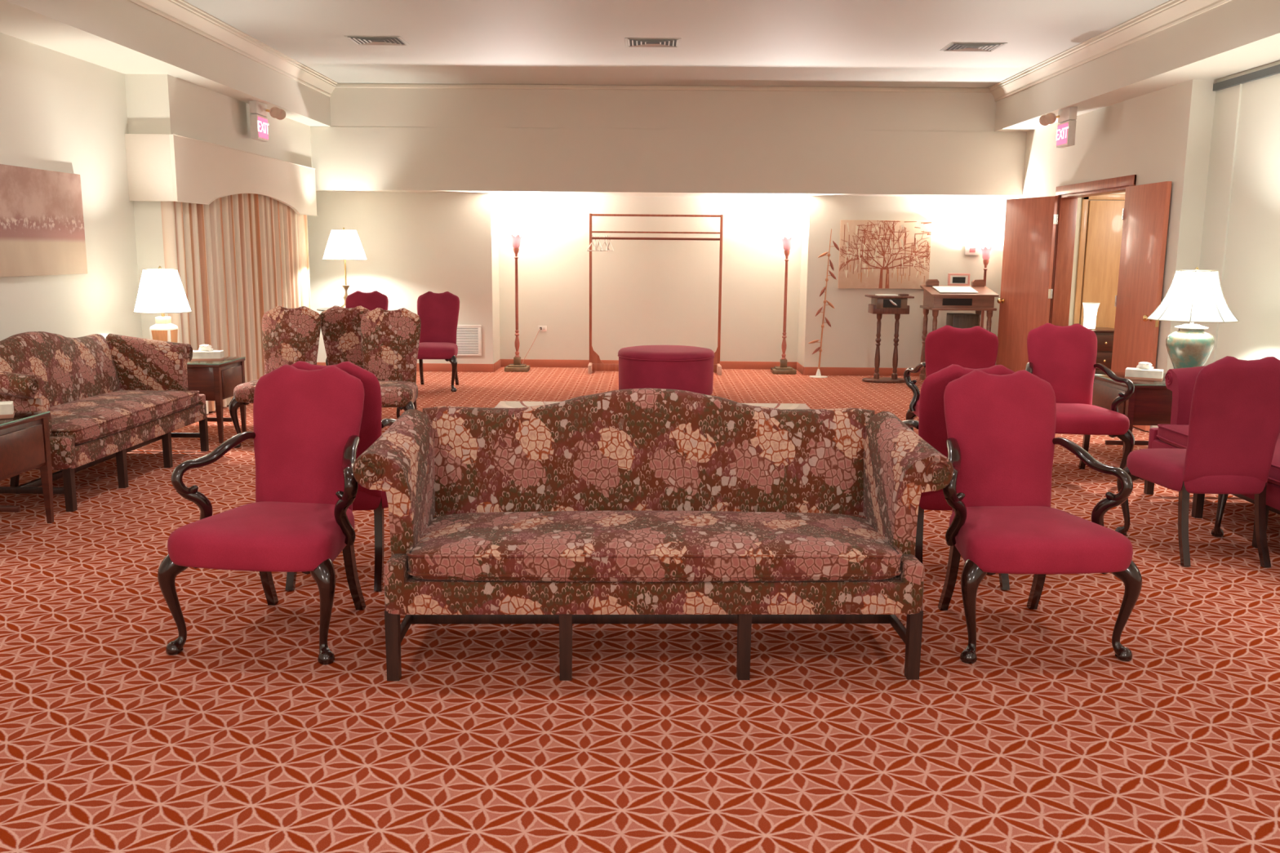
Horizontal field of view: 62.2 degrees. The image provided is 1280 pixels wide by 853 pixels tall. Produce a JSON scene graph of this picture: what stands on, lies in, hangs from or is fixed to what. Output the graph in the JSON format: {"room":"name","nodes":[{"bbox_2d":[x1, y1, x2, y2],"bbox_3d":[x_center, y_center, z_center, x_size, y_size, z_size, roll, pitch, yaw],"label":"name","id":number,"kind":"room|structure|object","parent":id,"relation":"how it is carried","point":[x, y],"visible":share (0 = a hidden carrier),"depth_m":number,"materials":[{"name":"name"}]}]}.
{"room":"funeral home","nodes":[
{"label":"funeral home","id":0,"kind":"room"},
{"bbox_2d":[0,32,142,341],"bbox_3d":[-4.322,-1.049,4.990,0.150,3.360,16.500,1,9,0],"label":"wall","id":1,"kind":"structure","parent":0,"point":[60,112],"depth_m":7.94,"materials":[{"name":"paint"}]},
{"bbox_2d":[0,164,87,276],"bbox_3d":[-4.201,-1.376,7.114,0.045,0.730,1.720,1,9,0],"label":"landscape painting","id":2,"kind":"object","parent":1,"relation":"attached to","point":[42,233],"visible":1,"depth_m":7.39},
{"bbox_2d":[133,200,168,339],"bbox_3d":[-4.084,-1.218,8.943,0.255,2.400,0.060,1,9,0],"label":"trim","id":3,"kind":"structure","parent":1,"relation":"attached to","point":[147,214],"depth_m":8.86,"materials":[{"name":"paint"}]},
{"bbox_2d":[124,73,311,167],"bbox_3d":[-4.005,-2.933,10.487,0.350,0.480,3.670,1,9,0],"label":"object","id":4,"kind":"structure","parent":1,"relation":"attached to","point":[157,104],"depth_m":9.33,"materials":[{"name":"paint"}]},
{"bbox_2d":[124,133,317,216],"bbox_3d":[-3.982,-2.423,10.516,0.407,0.544,3.700,1,9,0],"label":"window valance","id":5,"kind":"object","parent":1,"relation":"attached to","point":[166,167],"visible":0.96,"depth_m":9.27,"materials":[{"name":"fabric"}]},
{"bbox_2d":[160,200,215,413],"bbox_3d":[-3.912,-1.223,9.244,0.092,2.285,0.680,1,9,4],"label":"curtain","id":6,"kind":"object","parent":5,"relation":"hanging from","point":[184,235],"visible":0.38,"depth_m":9.20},
{"bbox_2d":[203,193,287,407],"bbox_3d":[-3.898,-1.451,10.618,0.069,2.285,2.096,1,9,0],"label":"curtain","id":7,"kind":"object","parent":5,"relation":"hanging from","point":[244,233],"visible":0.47,"depth_m":10.42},
{"bbox_2d":[282,203,311,308],"bbox_3d":[-3.881,-1.689,12.048,0.070,2.285,0.796,1,9,0],"label":"curtain","id":8,"kind":"object","parent":5,"relation":"hanging from","point":[295,225],"visible":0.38,"depth_m":11.94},
{"bbox_2d":[306,191,494,364],"bbox_3d":[-3.061,-1.763,12.998,2.520,2.165,0.120,1,9,0],"label":"wall","id":9,"kind":"structure","parent":0,"point":[415,244],"depth_m":12.88,"materials":[{"name":"paint"}]},
{"bbox_2d":[316,362,493,372],"bbox_3d":[-2.995,-0.733,13.102,2.370,0.100,0.012,1,9,0],"label":"baseboard","id":10,"kind":"structure","parent":9,"relation":"attached to","point":[426,366],"depth_m":13.09,"materials":[{"name":"wood"}]},
{"bbox_2d":[456,324,481,355],"bbox_3d":[-2.147,-1.059,13.034,0.400,0.380,0.019,1,9,0],"label":"air vent","id":11,"kind":"object","parent":9,"relation":"in","point":[468,337],"visible":0.67,"depth_m":13.03,"materials":[{"name":"white plastic"}]},
{"bbox_2d":[492,193,500,362],"bbox_3d":[-1.848,-1.800,13.284,0.100,2.165,0.480,1,9,0],"label":"wall","id":12,"kind":"structure","parent":0,"point":[495,197],"depth_m":13.27,"materials":[{"name":"paint"}]},
{"bbox_2d":[493,359,501,372],"bbox_3d":[-1.801,-0.770,13.388,0.012,0.100,0.588,1,9,0],"label":"baseboard","id":13,"kind":"structure","parent":12,"relation":"attached to","point":[497,365],"depth_m":13.31,"materials":[{"name":"wood"}]},
{"bbox_2d":[0,366,1279,852],"bbox_3d":[1.141,0.664,5.522,11.400,0.100,17.300,1,9,0],"label":"floor","id":14,"kind":"structure","parent":0,"point":[237,740],"depth_m":3.54,"materials":[{"name":"carpet"}]},
{"bbox_2d":[0,410,53,523],"bbox_3d":[-3.505,0.266,5.493,0.621,0.615,0.601,1,9,0],"label":"end table","id":15,"kind":"object","parent":14,"relation":"on","point":[24,437],"visible":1,"depth_m":5.56,"materials":[{"name":"brown wood"}]},
{"bbox_2d":[0,400,14,418],"bbox_3d":[-3.372,-0.105,5.471,0.242,0.125,0.122,-5,11,-28],"label":"tissue box","id":16,"kind":"object","parent":15,"relation":"on","point":[6,408],"visible":1,"depth_m":5.47,"materials":[{"name":"paper"}]},
{"bbox_2d":[0,331,208,511],"bbox_3d":[-3.590,-0.138,6.907,0.796,0.951,2.140,1,9,0],"label":"sofa","id":17,"kind":"object","parent":14,"relation":"on","point":[113,396],"visible":0.9,"depth_m":6.91,"materials":[{"name":"brown fabric"}]},
{"bbox_2d":[49,390,199,444],"bbox_3d":[-3.494,-0.099,6.913,0.592,0.149,1.730,1,9,0],"label":"cushion","id":18,"kind":"object","parent":17,"relation":"on","point":[90,417],"depth_m":6.77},
{"bbox_2d":[186,356,246,443],"bbox_3d":[-3.555,-0.220,8.398,0.701,0.620,0.531,1,9,0],"label":"end table","id":19,"kind":"object","parent":14,"relation":"on","point":[217,380],"visible":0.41,"depth_m":8.16,"materials":[{"name":"brown wood"}]},
{"bbox_2d":[133,266,191,342],"bbox_3d":[-3.720,-0.885,8.275,0.418,0.728,0.418,1,9,0],"label":"table lamp","id":20,"kind":"object","parent":19,"relation":"on","point":[161,291],"visible":0.95,"depth_m":8.13,"materials":[{"name":"white fabric"}]},
{"bbox_2d":[190,344,224,361],"bbox_3d":[-3.383,-0.576,8.272,0.242,0.125,0.122,-1,10,-8],"label":"tissue box","id":21,"kind":"object","parent":19,"relation":"on","point":[205,353],"visible":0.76,"depth_m":8.23,"materials":[{"name":"paper"}]},
{"bbox_2d":[157,364,365,665],"bbox_3d":[-1.402,0.307,4.125,0.740,1.030,0.701,2,10,7],"label":"armchair","id":22,"kind":"object","parent":14,"relation":"on","point":[307,424],"visible":0.98,"depth_m":4.18,"materials":[{"name":"red fabric"}]},
{"bbox_2d":[228,306,320,448],"bbox_3d":[-2.785,-0.394,8.230,0.605,1.045,0.701,1,9,0],"label":"chair","id":23,"kind":"object","parent":14,"relation":"on","point":[290,336],"visible":0.49,"depth_m":8.40,"materials":[{"name":"fabric"}]},
{"bbox_2d":[316,307,329,311],"bbox_3d":[-3.364,-0.973,12.393,0.760,0.800,0.760,1,9,0],"label":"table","id":24,"kind":"object","parent":14,"relation":"on","point":[321,308],"visible":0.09,"depth_m":12.23,"materials":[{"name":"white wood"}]},
{"bbox_2d":[322,227,366,307],"bbox_3d":[-3.397,-1.823,12.232,0.498,0.928,0.498,1,9,0],"label":"table lamp","id":25,"kind":"object","parent":24,"relation":"on","point":[344,244],"visible":0.88,"depth_m":12.03,"materials":[{"name":"fabric"}]},
{"bbox_2d":[284,360,395,591],"bbox_3d":[-1.355,0.178,4.905,0.740,1.030,0.701,0,9,-1],"label":"armchair","id":26,"kind":"object","parent":14,"relation":"on","point":[371,424],"visible":0.16,"depth_m":4.62,"materials":[{"name":"fabric"}]},
{"bbox_2d":[325,290,388,365],"bbox_3d":[-3.022,-0.935,11.488,0.605,1.040,0.701,1,9,0],"label":"chair","id":27,"kind":"object","parent":14,"relation":"on","point":[374,300],"visible":0.17,"depth_m":11.67,"materials":[{"name":"red fabric"}]},
{"bbox_2d":[320,305,399,417],"bbox_3d":[-2.358,-0.511,8.957,0.605,1.045,0.701,1,9,0],"label":"chair","id":28,"kind":"object","parent":14,"relation":"on","point":[340,327],"visible":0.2,"depth_m":8.62,"materials":[{"name":"brown fabric"}]},
{"bbox_2d":[360,307,421,411],"bbox_3d":[-1.957,-0.361,8.075,0.605,1.045,0.701,1,9,0],"label":"chair","id":29,"kind":"object","parent":14,"relation":"on","point":[390,339],"visible":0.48,"depth_m":8.24,"materials":[{"name":"brown fabric"}]},
{"bbox_2d":[417,291,459,391],"bbox_3d":[-2.232,-0.927,11.481,0.605,1.040,0.701,1,9,0],"label":"chair","id":30,"kind":"object","parent":14,"relation":"on","point":[438,313],"visible":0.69,"depth_m":11.64,"materials":[{"name":"red fabric"}]},
{"bbox_2d":[504,234,530,372],"bbox_3d":[-1.527,-1.527,13.144,0.290,1.677,0.290,1,9,0],"label":"torchiere","id":31,"kind":"object","parent":14,"relation":"on","point":[517,366],"visible":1,"depth_m":13.13,"materials":[{"name":"wood"}]},
{"bbox_2d":[510,234,522,248],"bbox_3d":[-1.520,-2.271,13.020,0.163,0.167,0.146,1,9,0],"label":"glass shade","id":32,"kind":"object","parent":31,"relation":"hanging from","point":[516,240],"depth_m":12.98,"materials":[{"name":"pink"}]},
{"bbox_2d":[522,328,541,364],"bbox_3d":[-1.412,-0.998,13.533,0.344,0.500,0.066,-8,13,-42],"label":"power cord","id":33,"kind":"object","parent":14,"relation":"on","point":[540,328],"visible":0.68,"depth_m":13.54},
{"bbox_2d":[494,400,810,409],"bbox_3d":[0.092,0.098,7.284,2.200,0.420,0.800,0,9,0],"label":"coffee table","id":34,"kind":"object","parent":14,"relation":"on","point":[502,404],"visible":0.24,"depth_m":7.52,"materials":[{"name":"beige carpet"}]},
{"bbox_2d":[352,387,953,680],"bbox_3d":[0.047,0.370,4.040,2.140,0.951,0.796,0,9,-2],"label":"sofa","id":35,"kind":"object","parent":14,"relation":"on","point":[650,505],"visible":1,"depth_m":4.00,"materials":[{"name":"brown fabric"}]},
{"bbox_2d":[408,511,900,582],"bbox_3d":[0.049,0.424,3.951,1.730,0.149,0.592,0,9,-2],"label":"cushion","id":36,"kind":"object","parent":35,"relation":"on","point":[444,546],"depth_m":3.71,"materials":[{"name":"fabric"}]},
{"bbox_2d":[587,213,723,375],"bbox_3d":[0.189,-1.623,13.029,1.634,1.935,0.440,0,9,0],"label":"rack","id":37,"kind":"object","parent":14,"relation":"on","point":[594,357],"visible":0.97,"depth_m":12.94,"materials":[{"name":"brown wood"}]},
{"bbox_2d":[586,235,597,251],"bbox_3d":[-0.581,-2.235,12.935,0.011,0.194,0.421,3,10,15],"label":"clothes hanger","id":38,"kind":"object","parent":37,"relation":"hanging from","point":[592,235],"visible":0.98,"depth_m":12.91,"materials":[{"name":"silver metal"}]},
{"bbox_2d":[595,235,603,251],"bbox_3d":[-0.496,-2.234,12.934,0.011,0.194,0.421,-2,10,-14],"label":"clothes hanger","id":39,"kind":"object","parent":37,"relation":"hanging from","point":[599,236],"visible":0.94,"depth_m":12.92,"materials":[{"name":"silver metal"}]},
{"bbox_2d":[599,235,609,251],"bbox_3d":[-0.431,-2.234,12.934,0.011,0.194,0.421,3,10,15],"label":"clothes hanger","id":40,"kind":"object","parent":37,"relation":"hanging from","point":[604,235],"visible":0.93,"depth_m":12.91,"materials":[{"name":"silver metal"}]},
{"bbox_2d":[605,235,613,251],"bbox_3d":[-0.366,-2.233,12.933,0.011,0.194,0.421,-2,10,-14],"label":"clothes hanger","id":41,"kind":"object","parent":37,"relation":"hanging from","point":[610,235],"visible":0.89,"depth_m":12.90,"materials":[{"name":"silver metal"}]},
{"bbox_2d":[617,345,715,395],"bbox_3d":[0.271,-0.588,11.081,1.012,0.472,1.012,1,9,0],"label":"ottoman","id":42,"kind":"object","parent":14,"relation":"on","point":[680,367],"visible":0.92,"depth_m":10.68,"materials":[{"name":"red fabric"}]},
{"bbox_2d":[617,345,714,359],"bbox_3d":[0.273,-0.778,11.050,1.005,0.087,1.005,1,9,0],"label":"seat cushion","id":43,"kind":"object","parent":42,"relation":"on","point":[642,352],"depth_m":10.74,"materials":[{"name":"red fabric"}]},
{"bbox_2d":[770,236,796,374],"bbox_3d":[1.798,-1.496,13.135,0.290,1.677,0.290,1,9,0],"label":"torchiere","id":44,"kind":"object","parent":14,"relation":"on","point":[783,368],"visible":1,"depth_m":13.13,"materials":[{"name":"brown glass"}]},
{"bbox_2d":[781,236,794,250],"bbox_3d":[1.805,-2.241,13.011,0.163,0.167,0.146,1,9,0],"label":"glass shade","id":45,"kind":"object","parent":44,"relation":"hanging from","point":[787,242],"depth_m":12.97,"materials":[{"name":"pink"}]},
{"bbox_2d":[808,228,839,377],"bbox_3d":[2.197,-1.474,12.740,0.266,1.770,0.232,8,12,38],"label":"stand","id":46,"kind":"object","parent":14,"relation":"on","point":[818,375],"visible":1,"depth_m":12.75,"materials":[{"name":"orange metal"}]},
{"bbox_2d":[862,294,914,382],"bbox_3d":[2.887,-1.022,12.391,0.540,1.005,0.380,1,9,0],"label":"stand","id":47,"kind":"object","parent":14,"relation":"on","point":[879,305],"visible":0.97,"depth_m":12.33,"materials":[{"name":"brown wood"}]},
{"bbox_2d":[875,293,897,296],"bbox_3d":[2.856,-1.522,12.293,0.230,0.012,0.170,1,9,0],"label":"pile","id":48,"kind":"object","parent":47,"relation":"on","point":[875,294],"visible":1,"depth_m":12.21,"materials":[{"name":"paper"}]},
{"bbox_2d":[897,293,908,296],"bbox_3d":[3.051,-1.525,12.286,0.100,0.022,0.100,1,9,0],"label":"card holder","id":49,"kind":"object","parent":47,"relation":"on","point":[900,295],"visible":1,"depth_m":12.24,"materials":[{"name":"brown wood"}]},
{"bbox_2d":[903,324,998,431],"bbox_3d":[2.225,-0.215,7.459,0.740,1.030,0.701,3,10,14],"label":"armchair","id":50,"kind":"object","parent":14,"relation":"on","point":[976,347],"visible":0.33,"depth_m":7.11,"materials":[{"name":"fabric"}]},
{"bbox_2d":[902,364,1014,590],"bbox_3d":[1.461,0.187,4.999,0.740,1.030,0.701,1,9,0],"label":"armchair","id":51,"kind":"object","parent":14,"relation":"on","point":[931,424],"visible":0.09,"depth_m":4.68,"materials":[{"name":"fabric"}]},
{"bbox_2d":[919,279,999,380],"bbox_3d":[3.688,-1.108,12.374,0.760,1.193,0.550,1,9,0],"label":"writing desk","id":52,"kind":"object","parent":14,"relation":"on","point":[934,300],"visible":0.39,"depth_m":12.10,"materials":[{"name":"brown wood"}]},
{"bbox_2d":[932,286,978,293],"bbox_3d":[3.642,-1.583,12.260,0.440,0.062,0.340,1,9,0],"label":"register","id":53,"kind":"object","parent":52,"relation":"on","point":[940,289],"visible":1,"depth_m":12.22,"materials":[{"name":"paper"}]},
{"bbox_2d":[920,305,996,311],"bbox_3d":[3.690,-1.379,12.334,0.740,0.030,0.540,1,9,0],"label":"shelf","id":54,"kind":"object","parent":52,"relation":"attached to","point":[926,308],"depth_m":12.08,"materials":[{"name":"brown wood"}]},
{"bbox_2d":[947,273,969,285],"bbox_3d":[3.745,-1.727,12.468,0.250,0.140,0.040,1,9,0],"label":"picture frame","id":55,"kind":"object","parent":52,"relation":"on","point":[953,279],"visible":1,"depth_m":12.46,"materials":[{"name":"wood"}]},
{"bbox_2d":[946,312,978,328],"bbox_3d":[3.777,-0.929,12.499,0.320,0.800,0.300,1,9,0],"label":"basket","id":56,"kind":"object","parent":14,"relation":"on","point":[957,320],"visible":0.32,"depth_m":12.30,"materials":[{"name":"brown wood"}]},
{"bbox_2d":[980,246,993,328],"bbox_3d":[4.124,-1.364,12.768,0.273,1.576,0.273,1,9,0],"label":"torchiere","id":57,"kind":"object","parent":14,"relation":"on","point":[986,251],"visible":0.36,"depth_m":12.65,"materials":[{"name":"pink glass"}]},
{"bbox_2d":[980,246,993,259],"bbox_3d":[4.130,-2.064,12.652,0.153,0.157,0.137,1,9,0],"label":"glass shade","id":58,"kind":"object","parent":57,"relation":"hanging from","point":[986,251],"depth_m":12.61,"materials":[{"name":"pink"}]},
{"bbox_2d":[937,369,1142,663],"bbox_3d":[1.507,0.326,4.169,0.740,1.030,0.701,0,9,-3],"label":"armchair","id":59,"kind":"object","parent":14,"relation":"on","point":[1001,442],"visible":0.98,"depth_m":4.24,"materials":[{"name":"fabric"}]},
{"bbox_2d":[1025,323,1134,469],"bbox_3d":[2.904,-0.160,7.166,0.740,1.030,0.701,2,9,6],"label":"armchair","id":60,"kind":"object","parent":14,"relation":"on","point":[1064,357],"visible":0.64,"depth_m":7.32,"materials":[{"name":"fabric"}]},
{"bbox_2d":[1091,327,1114,372],"bbox_3d":[4.967,-0.715,11.582,0.440,0.700,0.496,1,9,0],"label":"chest","id":61,"kind":"object","parent":14,"relation":"on","point":[1104,335],"visible":0.2,"depth_m":11.34,"materials":[{"name":"brown wood"}]},
{"bbox_2d":[1082,302,1100,329],"bbox_3d":[4.841,-1.188,11.411,0.176,0.285,0.176,1,9,0],"label":"candle lamp","id":62,"kind":"object","parent":61,"relation":"on","point":[1091,308],"visible":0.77,"depth_m":11.36,"materials":[{"name":"white glass"}]},
{"bbox_2d":[1092,372,1172,466],"bbox_3d":[3.767,-0.042,7.709,0.801,0.620,0.741,1,9,0],"label":"end table","id":63,"kind":"object","parent":14,"relation":"on","point":[1150,403],"visible":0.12,"depth_m":7.36,"materials":[{"name":"brown wood"}]},
{"bbox_2d":[1124,361,1164,382],"bbox_3d":[3.589,-0.395,7.551,0.242,0.125,0.122,6,11,29],"label":"tissue box","id":64,"kind":"object","parent":63,"relation":"on","point":[1144,371],"visible":0.93,"depth_m":7.52,"materials":[{"name":"paper"}]},
{"bbox_2d":[1146,266,1239,368],"bbox_3d":[3.933,-0.735,7.562,0.584,0.798,0.584,1,9,0],"label":"table lamp","id":65,"kind":"object","parent":63,"relation":"on","point":[1196,295],"visible":0.9,"depth_m":7.43,"materials":[{"name":"white fabric"}]},
{"bbox_2d":[1165,328,1215,368],"bbox_3d":[3.931,-0.521,7.598,0.314,0.365,0.314,1,9,0],"label":"lamp base","id":66,"kind":"object","parent":65,"relation":"on","point":[1185,347],"depth_m":7.49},
{"bbox_2d":[1115,355,1279,567],"bbox_3d":[2.865,0.131,5.381,0.605,1.040,0.701,1,9,0],"label":"chair","id":67,"kind":"object","parent":14,"relation":"on","point":[1234,424],"visible":0.92,"depth_m":5.12,"materials":[{"name":"red fabric"}]},
{"bbox_2d":[1143,365,1279,548],"bbox_3d":[3.579,0.115,5.761,0.796,0.951,2.140,1,9,0],"label":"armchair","id":68,"kind":"object","parent":14,"relation":"on","point":[1181,381],"visible":0.33,"depth_m":6.50,"materials":[{"name":"red fabric"}]},
{"bbox_2d":[1157,424,1279,485],"bbox_3d":[3.482,0.152,5.768,0.592,0.149,1.730,1,9,0],"label":"cushion","id":69,"kind":"object","parent":68,"relation":"on","point":[1169,436],"depth_m":6.30,"materials":[{"name":"red fabric"}]},
{"bbox_2d":[497,195,803,361],"bbox_3d":[0.120,-1.829,13.563,4.030,2.165,0.120,1,9,0],"label":"wall","id":70,"kind":"structure","parent":0,"point":[645,292],"depth_m":13.49,"materials":[{"name":"paint"}]},
{"bbox_2d":[537,325,546,331],"bbox_3d":[-1.250,-1.258,13.605,0.110,0.070,0.009,1,9,0],"label":"wall outlet","id":71,"kind":"object","parent":70,"relation":"attached to","point":[544,328],"visible":1,"depth_m":13.60,"materials":[{"name":"white plastic"}]},
{"bbox_2d":[501,359,797,369],"bbox_3d":[0.111,-0.800,13.667,3.830,0.100,0.012,1,9,0],"label":"baseboard","id":72,"kind":"structure","parent":70,"relation":"attached to","point":[532,362],"depth_m":13.66,"materials":[{"name":"wood"}]},
{"bbox_2d":[315,190,1016,197],"bbox_3d":[0.167,-2.895,13.071,8.950,0.100,1.260,1,9,0],"label":"ceiling","id":73,"kind":"structure","parent":0,"point":[519,193],"depth_m":12.73,"materials":[{"name":"paint"}]},
{"bbox_2d":[310,87,1026,195],"bbox_3d":[0.165,-3.322,12.301,8.950,1.195,0.120,1,9,0],"label":"wall header","id":74,"kind":"structure","parent":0,"point":[676,141],"depth_m":12.25,"materials":[{"name":"paint"}]},
{"bbox_2d":[128,0,337,96],"bbox_3d":[-3.591,-2.570,4.385,0.110,0.150,15.820,1,9,0],"label":"trim","id":75,"kind":"structure","parent":74,"relation":"attached to","point":[181,12],"depth_m":9.29,"materials":[{"name":"paint"}]},
{"bbox_2d":[335,83,991,92],"bbox_3d":[0.254,-3.874,12.132,7.640,0.050,0.030,1,9,0],"label":"trim","id":76,"kind":"structure","parent":74,"relation":"attached to","point":[339,85],"depth_m":12.12,"materials":[{"name":"paint"}]},
{"bbox_2d":[987,0,1231,102],"bbox_3d":[3.938,-2.493,4.320,0.110,0.150,15.820,1,9,0],"label":"trim","id":77,"kind":"structure","parent":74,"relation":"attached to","point":[1170,13],"depth_m":9.03,"materials":[{"name":"paint"}]},
{"bbox_2d":[184,0,1168,87],"bbox_3d":[1.164,-2.644,4.324,11.400,0.100,16.020,1,9,0],"label":"ceiling","id":78,"kind":"structure","parent":0,"point":[881,43],"depth_m":9.35,"materials":[{"name":"paint"}]},
{"bbox_2d":[0,0,330,126],"bbox_3d":[-3.943,-2.410,4.415,0.590,0.480,15.820,1,9,0],"label":"ceiling soffit","id":79,"kind":"structure","parent":78,"relation":"attached to","point":[122,36],"depth_m":7.98,"materials":[{"name":"paint"}]},
{"bbox_2d":[248,100,285,142],"bbox_3d":[-3.609,-2.967,10.331,0.256,0.355,0.330,1,9,0],"label":"exit sign","id":80,"kind":"object","parent":79,"relation":"hanging from","point":[258,121],"visible":1,"depth_m":10.25,"materials":[{"name":"white plastic"}]},
{"bbox_2d":[269,106,280,118],"bbox_3d":[-3.534,-3.045,10.286,0.107,0.108,0.111,1,9,0],"label":"lamp","id":81,"kind":"object","parent":80,"relation":"attached to","point":[275,112],"depth_m":10.26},
{"bbox_2d":[276,108,285,119],"bbox_3d":[-3.533,-3.068,10.424,0.107,0.108,0.111,1,9,0],"label":"lamp","id":82,"kind":"object","parent":80,"relation":"attached to","point":[282,115],"depth_m":10.41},
{"bbox_2d":[344,35,409,45],"bbox_3d":[-2.382,-3.501,9.631,0.500,0.011,0.400,1,9,0],"label":"ceiling vent","id":83,"kind":"object","parent":78,"relation":"in","point":[357,40],"visible":1,"depth_m":9.61,"materials":[{"name":"metal"}]},
{"bbox_2d":[625,37,681,47],"bbox_3d":[0.118,-3.476,9.610,0.500,0.011,0.400,1,9,0],"label":"ceiling vent","id":84,"kind":"object","parent":78,"relation":"in","point":[629,42],"visible":1,"depth_m":9.59,"materials":[{"name":"metal"}]},
{"bbox_2d":[939,41,1007,51],"bbox_3d":[3.039,-3.462,9.683,0.500,0.011,0.400,1,9,0],"label":"ceiling vent","id":85,"kind":"object","parent":78,"relation":"in","point":[952,46],"visible":1,"depth_m":9.67,"materials":[{"name":"metal"}]},
{"bbox_2d":[994,0,1279,131],"bbox_3d":[4.411,-2.325,4.343,0.840,0.480,15.820,1,9,0],"label":"ceiling soffit","id":86,"kind":"structure","parent":78,"relation":"attached to","point":[1233,37],"depth_m":8.30,"materials":[{"name":"paint"}]},
{"bbox_2d":[1039,106,1077,147],"bbox_3d":[4.026,-2.889,10.264,0.256,0.355,0.332,1,9,0],"label":"exit sign","id":87,"kind":"object","parent":86,"relation":"hanging from","point":[1066,128],"visible":1,"depth_m":10.19,"materials":[{"name":"white plastic"}]},
{"bbox_2d":[1039,114,1048,125],"bbox_3d":[3.953,-2.992,10.360,0.107,0.108,0.111,1,9,0],"label":"lamp","id":88,"kind":"object","parent":87,"relation":"attached to","point":[1042,121],"depth_m":10.35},
{"bbox_2d":[1044,112,1056,124],"bbox_3d":[3.952,-2.969,10.222,0.107,0.108,0.111,1,9,0],"label":"lamp","id":89,"kind":"object","parent":87,"relation":"attached to","point":[1051,117],"depth_m":10.20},
{"bbox_2d":[797,195,808,365],"bbox_3d":[2.082,-1.760,13.250,0.100,2.165,0.480,1,9,0],"label":"wall","id":90,"kind":"structure","parent":0,"point":[805,202],"depth_m":13.24,"materials":[{"name":"paint"}]},
{"bbox_2d":[796,362,804,374],"bbox_3d":[2.017,-0.732,13.355,0.012,0.100,0.588,1,9,0],"label":"baseboard","id":91,"kind":"structure","parent":90,"relation":"attached to","point":[800,368],"depth_m":13.30,"materials":[{"name":"wood"}]},
{"bbox_2d":[802,195,1010,368],"bbox_3d":[3.329,-1.698,12.944,2.600,2.165,0.120,1,9,0],"label":"wall","id":92,"kind":"structure","parent":0,"point":[957,222],"depth_m":12.85,"materials":[{"name":"paint"}]},
{"bbox_2d":[804,367,925,376],"bbox_3d":[3.219,-0.670,13.049,2.400,0.100,0.012,1,9,0],"label":"baseboard","id":93,"kind":"structure","parent":92,"relation":"attached to","point":[807,371],"depth_m":13.05,"materials":[{"name":"wood"}]},
{"bbox_2d":[837,219,932,288],"bbox_3d":[2.951,-2.074,12.804,1.090,0.815,0.036,1,9,0],"label":"tree painting","id":94,"kind":"object","parent":92,"relation":"attached to","point":[873,254],"visible":0.99,"depth_m":12.79,"materials":[{"name":"fabric"}]},
{"bbox_2d":[964,245,979,255],"bbox_3d":[4.002,-2.120,12.788,0.170,0.110,0.031,1,9,0],"label":"thermostat","id":95,"kind":"object","parent":92,"relation":"attached to","point":[969,250],"visible":1,"depth_m":12.78,"materials":[{"name":"white plastic"}]},
{"bbox_2d":[1068,191,1125,325],"bbox_3d":[5.649,-1.663,11.831,2.140,2.500,0.100,1,9,0],"label":"wall","id":96,"kind":"structure","parent":0,"point":[1079,199],"depth_m":11.75,"materials":[{"name":"paint"}]},
{"bbox_2d":[1072,194,1124,324],"bbox_3d":[5.367,-1.483,11.800,1.040,2.150,0.025,1,9,0],"label":"trim","id":97,"kind":"structure","parent":96,"relation":"attached to","point":[1105,197],"depth_m":11.71,"materials":[{"name":"brown wood"}]},
{"bbox_2d":[1079,200,1124,328],"bbox_3d":[5.367,-1.452,11.794,0.900,2.070,0.043,1,9,0],"label":"door","id":98,"kind":"structure","parent":96,"relation":"in","point":[1104,221],"depth_m":11.71,"materials":[{"name":"brown wood"}]},
{"bbox_2d":[1010,81,1186,428],"bbox_3d":[4.492,-1.717,10.936,0.160,2.880,4.370,1,9,0],"label":"wall","id":99,"kind":"structure","parent":0,"point":[1141,135],"depth_m":9.72,"materials":[{"name":"paint"}]},
{"bbox_2d":[995,195,1057,372],"bbox_3d":[4.238,-1.452,11.675,0.182,2.086,0.816,-3,10,-18],"label":"door","id":100,"kind":"structure","parent":99,"relation":"in","point":[1030,223],"depth_m":11.65,"materials":[{"name":"brown wood"}]},
{"bbox_2d":[1048,174,1136,326],"bbox_3d":[4.477,-1.299,10.494,0.194,2.200,1.840,1,9,0],"label":"door frame","id":101,"kind":"structure","parent":99,"relation":"attached to","point":[1068,195],"depth_m":11.18,"materials":[{"name":"brown wood"}]},
{"bbox_2d":[1111,181,1171,431],"bbox_3d":[4.360,-1.057,9.303,0.182,2.086,0.816,1,9,2],"label":"door","id":102,"kind":"structure","parent":99,"relation":"in","point":[1145,211],"depth_m":9.20,"materials":[{"name":"brown wood"}]},
{"bbox_2d":[1194,60,1279,365],"bbox_3d":[4.568,-0.356,2.748,0.100,2.880,12.030,1,9,0],"label":"wall partition","id":103,"kind":"structure","parent":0,"point":[1251,290],"depth_m":8.00,"materials":[{"name":"paint"}]},
{"bbox_2d":[1155,79,1217,427],"bbox_3d":[4.674,-1.349,8.730,0.570,2.880,0.100,1,9,0],"label":"wall","id":104,"kind":"structure","parent":103,"relation":"attached to","point":[1200,95],"depth_m":8.59,"materials":[{"name":"paint"}]},
{"bbox_2d":[1212,84,1242,363],"bbox_3d":[4.572,-1.235,8.314,0.025,2.790,0.012,1,9,0],"label":"trim","id":105,"kind":"structure","parent":103,"relation":"attached to","point":[1240,85],"depth_m":8.23,"materials":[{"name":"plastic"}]},
{"bbox_2d":[1213,64,1279,90],"bbox_3d":[4.519,-1.714,2.517,0.040,0.055,12.020,1,9,0],"label":"trim","id":106,"kind":"structure","parent":103,"relation":"attached to","point":[1275,69],"depth_m":7.96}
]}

